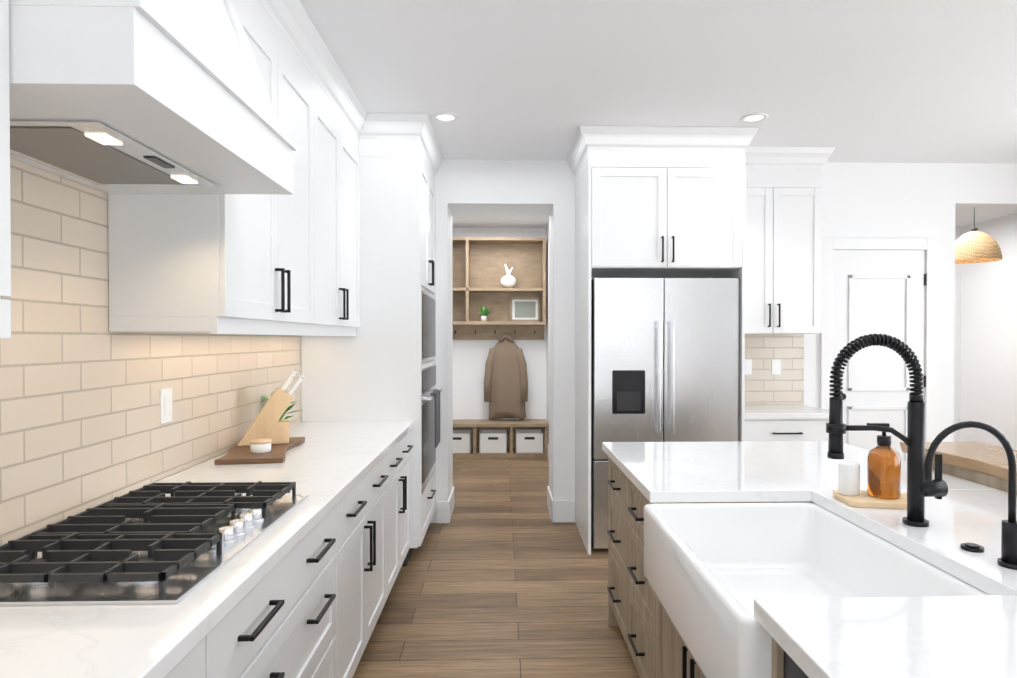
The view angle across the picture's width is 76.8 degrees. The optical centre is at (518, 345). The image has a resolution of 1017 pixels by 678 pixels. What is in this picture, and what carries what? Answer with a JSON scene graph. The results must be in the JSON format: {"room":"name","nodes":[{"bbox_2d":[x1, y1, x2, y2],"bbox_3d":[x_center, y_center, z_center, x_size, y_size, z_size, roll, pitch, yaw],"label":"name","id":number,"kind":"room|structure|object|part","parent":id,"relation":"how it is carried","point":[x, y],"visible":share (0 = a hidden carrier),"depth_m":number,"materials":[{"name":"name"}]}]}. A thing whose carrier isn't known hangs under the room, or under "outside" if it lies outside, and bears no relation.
{"room":"kitchen","nodes":[
{"label":"kitchen","id":0,"kind":"room"},
{"bbox_2d":[0,418,301,545],"bbox_3d":[-1.344,0.013,0.897,0.120,2.815,8.090,0,1,-2],"label":"wall","id":1,"kind":"structure","parent":0,"point":[121,495],"depth_m":2.06,"materials":[{"name":"beige tile"}]},
{"bbox_2d":[0,0,10,307],"bbox_3d":[-1.083,-0.663,0.625,0.367,1.173,1.044,0,1,-2],"label":"upper cabinet","id":2,"kind":"object","parent":1,"relation":"attached to","point":[5,273],"depth_m":1.14,"materials":[{"name":"white wood"}]},
{"bbox_2d":[0,158,300,544],"bbox_3d":[-1.292,-0.016,1.324,0.008,1.036,5.340,0,1,-2],"label":"tile backsplash","id":3,"kind":"structure","parent":1,"relation":"attached to","point":[82,428],"depth_m":1.94,"materials":[{"name":"beige tile"}]},
{"bbox_2d":[160,388,172,423],"bbox_3d":[-1.312,0.225,2.386,0.008,0.127,0.080,0,1,-2],"label":"electrical outlet","id":4,"kind":"object","parent":3,"relation":"attached to","point":[165,405],"visible":1,"depth_m":2.38,"materials":[{"name":"white plastic"}]},
{"bbox_2d":[9,0,296,194],"bbox_3d":[-0.995,-0.933,1.592,0.597,0.932,0.887,0,1,-2],"label":"range hood","id":5,"kind":"object","parent":1,"relation":"attached to","point":[141,96],"visible":1,"depth_m":1.41,"materials":[{"name":"white painted wood"},{"name":"stainless steel"}]},
{"bbox_2d":[108,0,323,327],"bbox_3d":[-1.135,-0.682,2.557,0.367,1.173,1.041,0,1,-2],"label":"upper cabinet","id":6,"kind":"object","parent":1,"relation":"attached to","point":[261,264],"depth_m":2.24,"materials":[{"name":"white wood"}]},
{"bbox_2d":[320,80,359,331],"bbox_3d":[-1.159,-0.691,3.470,0.367,1.173,1.041,0,1,-2],"label":"upper cabinet","id":7,"kind":"object","parent":1,"relation":"attached to","point":[341,138],"depth_m":3.51,"materials":[{"name":"white wood"}]},
{"bbox_2d":[352,459,639,677],"bbox_3d":[1.898,1.429,3.104,8.200,0.060,12.300,0,1,-2],"label":"floor","id":8,"kind":"structure","parent":0,"point":[500,575],"depth_m":3.54,"materials":[{"name":"brown wood"}]},
{"bbox_2d":[165,626,216,677],"bbox_3d":[-0.933,0.985,0.752,0.675,0.874,0.980,0,1,-2],"label":"base cabinet","id":9,"kind":"object","parent":8,"relation":"on","point":[201,662],"depth_m":1.23,"materials":[{"name":"white wood"}]},
{"bbox_2d":[0,421,413,677],"bbox_3d":[-0.936,0.522,1.338,0.700,0.039,5.339,0,1,-2],"label":"countertop","id":10,"kind":"structure","parent":9,"relation":"on","point":[327,467],"depth_m":1.24,"materials":[{"name":"stone"}]},
{"bbox_2d":[0,481,307,605],"bbox_3d":[-0.930,0.471,1.663,0.508,0.056,0.850,0,1,-2],"label":"cooktop","id":11,"kind":"object","parent":10,"relation":"in","point":[152,543],"visible":1,"depth_m":1.46,"materials":[{"name":"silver metal"}]},
{"bbox_2d":[215,437,304,464],"bbox_3d":[-1.165,0.475,2.922,0.280,0.022,0.580,0,1,-10],"label":"cutting board","id":12,"kind":"object","parent":10,"relation":"on","point":[236,454],"visible":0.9,"depth_m":2.71,"materials":[{"name":"brown wood"}]},
{"bbox_2d":[250,438,271,453],"bbox_3d":[-1.125,0.439,2.793,0.088,0.052,0.088,0,1,-2],"label":"crock","id":13,"kind":"object","parent":12,"relation":"on","point":[261,445],"visible":1,"depth_m":2.76,"materials":[{"name":"white ceramic"}]},
{"bbox_2d":[237,370,303,445],"bbox_3d":[-1.171,0.292,3.035,0.292,0.341,0.110,0,1,-20],"label":"knife block","id":14,"kind":"object","parent":12,"relation":"on","point":[267,423],"visible":0.96,"depth_m":2.99,"materials":[{"name":"brown wood"}]},
{"bbox_2d":[260,391,300,419],"bbox_3d":[-1.248,0.349,3.367,0.245,0.266,0.247,0,1,-2],"label":"potted plant","id":15,"kind":"object","parent":10,"relation":"on","point":[286,410],"visible":0.15,"depth_m":3.38,"materials":[{"name":"green plant"}]},
{"bbox_2d":[217,497,344,677],"bbox_3d":[-0.960,0.975,1.763,0.675,0.874,1.042,0,1,-2],"label":"base cabinet","id":16,"kind":"object","parent":8,"relation":"on","point":[311,604],"depth_m":1.81,"materials":[{"name":"white wood"}]},
{"bbox_2d":[345,449,392,677],"bbox_3d":[-0.985,0.966,2.733,0.675,0.874,1.021,0,1,-2],"label":"base cabinet","id":17,"kind":"object","parent":8,"relation":"on","point":[369,505],"depth_m":2.72,"materials":[{"name":"white wood"}]},
{"bbox_2d":[301,113,442,566],"bbox_3d":[-0.963,-0.021,4.446,0.812,2.813,1.011,0,1,-2],"label":"tall cabinet","id":18,"kind":"object","parent":8,"relation":"on","point":[380,365],"visible":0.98,"depth_m":4.01,"materials":[{"name":"white painted wood"},{"name":"stainless steel"},{"name":"black glass"}]},
{"bbox_2d":[393,432,412,583],"bbox_3d":[-1.008,0.958,3.566,0.675,0.874,0.890,0,1,-2],"label":"base cabinet","id":19,"kind":"object","parent":8,"relation":"on","point":[401,452],"depth_m":3.63,"materials":[{"name":"white wood"}]},
{"bbox_2d":[453,419,547,458],"bbox_3d":[-0.314,1.143,7.831,1.310,0.420,0.424,0,1,-2],"label":"bench","id":20,"kind":"object","parent":8,"relation":"on","point":[476,426],"visible":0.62,"depth_m":7.65,"materials":[{"name":"brown wood"}]},
{"bbox_2d":[453,430,471,453],"bbox_3d":[-0.750,1.173,7.810,0.330,0.239,0.322,0,1,-2],"label":"basket","id":21,"kind":"object","parent":20,"relation":"in","point":[462,441],"visible":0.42,"depth_m":7.66,"materials":[{"name":"white fabric"}]},
{"bbox_2d":[479,430,506,452],"bbox_3d":[-0.314,1.173,7.822,0.330,0.239,0.322,0,1,-2],"label":"basket","id":22,"kind":"object","parent":20,"relation":"in","point":[492,441],"visible":1,"depth_m":7.67,"materials":[{"name":"white fabric"}]},
{"bbox_2d":[515,429,542,452],"bbox_3d":[0.123,1.172,7.834,0.330,0.239,0.322,0,1,-2],"label":"basket","id":23,"kind":"object","parent":20,"relation":"in","point":[528,440],"visible":1,"depth_m":7.68,"materials":[{"name":"white fabric"}]},
{"bbox_2d":[607,457,622,634],"bbox_3d":[1.026,0.963,2.963,1.150,0.874,0.502,0,1,-2],"label":"base cabinet","id":24,"kind":"object","parent":8,"relation":"on","point":[615,475],"depth_m":3.01,"materials":[{"name":"brown wood"}]},
{"bbox_2d":[567,126,757,554],"bbox_3d":[0.970,-0.022,4.597,1.172,2.813,0.814,0,1,-2],"label":"tall cabinet","id":25,"kind":"object","parent":8,"relation":"on","point":[658,202],"visible":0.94,"depth_m":4.25,"materials":[{"name":"white wood"}]},
{"bbox_2d":[591,278,738,548],"bbox_3d":[0.978,0.457,4.603,0.970,1.815,0.755,0,1,-2],"label":"fridge","id":26,"kind":"object","parent":8,"relation":"on","point":[664,359],"visible":0.62,"depth_m":4.28,"materials":[{"name":"grey metal"}]},
{"bbox_2d":[623,473,813,677],"bbox_3d":[1.040,0.968,2.444,1.150,0.874,0.537,0,1,-2],"label":"base cabinet","id":27,"kind":"object","parent":8,"relation":"on","point":[638,616],"depth_m":2.52,"materials":[{"name":"brown wood"}]},
{"bbox_2d":[602,441,1016,677],"bbox_3d":[1.075,0.525,0.972,1.200,0.039,4.500,0,1,-2],"label":"countertop","id":28,"kind":"structure","parent":27,"relation":"on","point":[920,637],"depth_m":1.52,"materials":[{"name":"stone"}]},
{"bbox_2d":[644,502,990,677],"bbox_3d":[0.727,0.668,1.729,0.595,0.258,0.914,0,1,-2],"label":"sink","id":29,"kind":"object","parent":28,"relation":"in","point":[712,571],"visible":0.75,"depth_m":1.93,"materials":[{"name":"white ceramic"}]},
{"bbox_2d":[832,490,906,508],"bbox_3d":[1.134,0.486,2.023,0.241,0.018,0.186,0,1,-2],"label":"soap tray","id":30,"kind":"object","parent":28,"relation":"on","point":[863,498],"visible":0.48,"depth_m":1.97,"materials":[{"name":"brown wood"}]},
{"bbox_2d":[838,461,859,495],"bbox_3d":[1.056,0.426,2.051,0.062,0.100,0.061,0,1,-2],"label":"pillar candle","id":31,"kind":"object","parent":30,"relation":"on","point":[848,478],"visible":1,"depth_m":2.03,"materials":[{"name":"white wax"}]},
{"bbox_2d":[867,423,900,498],"bbox_3d":[1.150,0.362,2.023,0.096,0.230,0.092,0,1,-2],"label":"soap bottle","id":32,"kind":"object","parent":30,"relation":"on","point":[883,469],"visible":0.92,"depth_m":1.99,"materials":[{"name":"orange glass"}]},
{"bbox_2d":[826,333,947,526],"bbox_3d":[1.015,0.232,1.778,0.326,0.530,0.063,0,1,-2],"label":"faucet","id":33,"kind":"object","parent":28,"relation":"on","point":[919,490],"visible":1,"depth_m":1.76,"materials":[{"name":"black metal"}]},
{"bbox_2d":[924,421,1016,569],"bbox_3d":[1.046,0.336,1.450,0.261,0.329,0.052,0,1,-2],"label":"filter faucet","id":34,"kind":"object","parent":28,"relation":"on","point":[1008,559],"visible":1,"depth_m":1.44,"materials":[{"name":"black metal"}]},
{"bbox_2d":[960,543,983,552],"bbox_3d":[1.109,0.493,1.568,0.048,0.012,0.048,0,1,-2],"label":"switch","id":35,"kind":"object","parent":28,"relation":"on","point":[973,547],"visible":1,"depth_m":1.56,"materials":[{"name":"black metal"}]},
{"bbox_2d":[655,596,783,677],"bbox_3d":[0.766,1.112,1.735,0.565,0.600,0.972,0,1,-2],"label":"base cabinet","id":36,"kind":"object","parent":8,"relation":"on","point":[673,659],"depth_m":2.02,"materials":[{"name":"brown wood"}]},
{"bbox_2d":[745,419,828,440],"bbox_3d":[1.863,0.946,4.730,0.743,0.874,0.613,0,1,-2],"label":"base cabinet","id":37,"kind":"object","parent":8,"relation":"on","point":[785,429],"visible":0.15,"depth_m":4.46,"materials":[{"name":"white wood"}]},
{"bbox_2d":[745,405,843,418],"bbox_3d":[1.868,0.489,4.729,0.753,0.039,0.589,0,1,-2],"label":"countertop","id":38,"kind":"structure","parent":37,"relation":"on","point":[780,412],"depth_m":4.49,"materials":[{"name":"stone"}]},
{"bbox_2d":[900,442,1016,494],"bbox_3d":[1.806,0.923,0.720,0.352,0.998,3.950,0,1,-2],"label":"table","id":39,"kind":"object","parent":8,"relation":"on","point":[985,464],"visible":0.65,"depth_m":2.36,"materials":[{"name":"brown wood"}]},
{"bbox_2d":[452,228,543,419],"bbox_3d":[-0.311,-0.057,8.092,1.290,2.815,0.120,0,1,-2],"label":"wall","id":40,"kind":"structure","parent":0,"point":[469,358],"depth_m":8.03,"materials":[{"name":"white paint"}]},
{"bbox_2d":[452,237,545,339],"bbox_3d":[-0.294,-0.683,7.876,1.226,1.235,0.299,0,1,-2],"label":"shelf","id":41,"kind":"object","parent":40,"relation":"attached to","point":[478,268],"depth_m":8.00,"materials":[{"name":"brown wood"}]},
{"bbox_3d":[-0.422,-0.387,7.863,0.212,0.197,0.192,0,1,-2],"label":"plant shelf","id":42,"kind":"part","parent":41,"relation":"part of","materials":[{"name":"green plant"}]},
{"bbox_2d":[484,333,527,419],"bbox_3d":[-0.161,0.384,7.916,0.545,1.064,0.168,0,1,-2],"label":"coat","id":43,"kind":"object","parent":41,"relation":"hanging from","point":[505,386],"visible":1,"depth_m":7.85,"materials":[{"name":"brown fabric"}]},
{"bbox_2d":[500,264,515,287],"bbox_3d":[-0.130,-0.845,7.859,0.200,0.303,0.200,0,1,-2],"label":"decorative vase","id":44,"kind":"object","parent":41,"relation":"on","point":[508,280],"visible":0.85,"depth_m":7.80,"materials":[{"name":"white ceramic"}]},
{"bbox_2d":[510,297,539,320],"bbox_3d":[0.076,-0.444,7.999,0.380,0.310,0.020,0,1,-2],"label":"picture frame","id":45,"kind":"object","parent":41,"relation":"on","point":[524,308],"visible":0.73,"depth_m":7.99,"materials":[{"name":"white wood"}]},
{"bbox_2d":[544,223,548,443],"bbox_3d":[0.428,-0.045,6.832,0.100,2.815,2.680,0,1,-2],"label":"wall","id":46,"kind":"structure","parent":0,"point":[546,230],"depth_m":7.87,"materials":[{"name":"white paint"}]},
{"bbox_2d":[548,444,567,506],"bbox_3d":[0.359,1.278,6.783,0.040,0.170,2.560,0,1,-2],"label":"baseboard","id":47,"kind":"structure","parent":46,"relation":"attached to","point":[564,503],"depth_m":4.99,"materials":[{"name":"white wood"}]},
{"bbox_2d":[299,0,1016,227],"bbox_3d":[1.898,-1.456,3.076,8.200,0.080,12.300,0,1,-2],"label":"ceiling","id":48,"kind":"structure","parent":0,"point":[893,81],"depth_m":3.32,"materials":[{"name":"white paint"}]},
{"bbox_2d":[432,112,458,122],"bbox_3d":[-0.457,-1.431,4.003,0.170,0.028,0.170,0,1,-2],"label":"recessed light","id":49,"kind":"object","parent":48,"relation":"in","point":[446,117],"visible":0.96,"depth_m":4.00,"materials":[{"name":"white plastic"}]},
{"bbox_2d":[740,113,768,122],"bbox_3d":[1.473,-1.431,4.015,0.170,0.028,0.170,0,1,-2],"label":"recessed light","id":50,"kind":"object","parent":48,"relation":"in","point":[753,118],"visible":0.96,"depth_m":4.01,"materials":[{"name":"white"}]},
{"bbox_2d":[955,207,1001,263],"bbox_3d":[4.618,-1.151,6.503,0.460,0.594,0.460,0,1,-2],"label":"pendant lamp","id":51,"kind":"object","parent":48,"relation":"hanging from","point":[974,245],"visible":0.9,"depth_m":6.37,"materials":[{"name":"wicker"}]},
{"bbox_2d":[430,159,1016,522],"bbox_3d":[1.570,-0.030,5.272,6.180,2.815,0.500,0,1,-2],"label":"wall","id":52,"kind":"structure","parent":0,"point":[891,200],"depth_m":5.04,"materials":[{"name":"white paint"}]},
{"bbox_2d":[436,501,443,507],"bbox_3d":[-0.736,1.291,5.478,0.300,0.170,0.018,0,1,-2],"label":"baseboard","id":53,"kind":"structure","parent":52,"relation":"attached to","point":[439,504],"depth_m":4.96,"materials":[{"name":"white wood"}]},
{"bbox_2d":[444,486,453,522],"bbox_3d":[-0.561,1.293,5.227,0.035,0.170,0.530,0,1,-2],"label":"baseboard","id":54,"kind":"structure","parent":52,"relation":"attached to","point":[448,505],"depth_m":4.96,"materials":[{"name":"white wood"}]},
{"bbox_2d":[547,486,558,522],"bbox_3d":[0.269,1.293,5.249,0.042,0.170,0.530,0,1,-2],"label":"baseboard","id":55,"kind":"structure","parent":52,"relation":"attached to","point":[553,505],"depth_m":4.99,"materials":[{"name":"white wood"}]},
{"bbox_2d":[745,334,803,404],"bbox_3d":[1.860,0.173,5.027,0.753,0.586,0.009,0,1,-2],"label":"backsplash","id":56,"kind":"structure","parent":52,"relation":"attached to","point":[764,385],"depth_m":5.03,"materials":[{"name":"beige tile"}]},
{"bbox_2d":[745,359,751,374],"bbox_3d":[1.787,0.170,5.016,0.070,0.120,0.008,0,1,-2],"label":"outlet","id":57,"kind":"object","parent":56,"relation":"attached to","point":[748,362],"depth_m":5.01,"materials":[{"name":"white plastic"}]},
{"bbox_2d":[772,359,780,374],"bbox_3d":[2.017,0.170,5.022,0.070,0.120,0.008,0,1,-2],"label":"outlet","id":58,"kind":"object","parent":56,"relation":"attached to","point":[776,366],"depth_m":5.02,"materials":[{"name":"white plastic"}]},
{"bbox_2d":[745,146,834,333],"bbox_3d":[1.882,-0.758,4.814,0.786,1.346,0.394,0,1,-2],"label":"upper cabinet","id":59,"kind":"object","parent":52,"relation":"attached to","point":[783,240],"visible":0.81,"depth_m":4.68,"materials":[{"name":"white wood"}]},
{"bbox_2d":[820,238,937,461],"bbox_3d":[2.830,0.270,5.027,0.927,2.220,0.060,0,1,-2],"label":"door","id":60,"kind":"structure","parent":52,"relation":"attached to","point":[887,286],"depth_m":5.04,"materials":[{"name":"white wood"}]},
{"bbox_2d":[784,651,808,677],"bbox_3d":[0.786,0.936,0.952,0.638,0.768,0.580,0,1,-2],"label":"dishwasher","id":61,"kind":"object","parent":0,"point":[792,669],"visible":0.13,"depth_m":1.20,"materials":[{"name":"silver metal"}]},
{"bbox_2d":[954,227,961,440],"bbox_3d":[3.159,-0.056,7.935,5.420,2.815,0.120,0,1,-2],"label":"wall","id":62,"kind":"structure","parent":0,"point":[958,230],"depth_m":7.93,"materials":[{"name":"white paint"}]},
{"bbox_2d":[958,213,1016,449],"bbox_3d":[5.566,-0.042,6.584,0.120,2.815,2.670,0,1,-2],"label":"wall","id":63,"kind":"structure","parent":0,"point":[985,367],"depth_m":7.44,"materials":[{"name":"white paint"}]}
]}

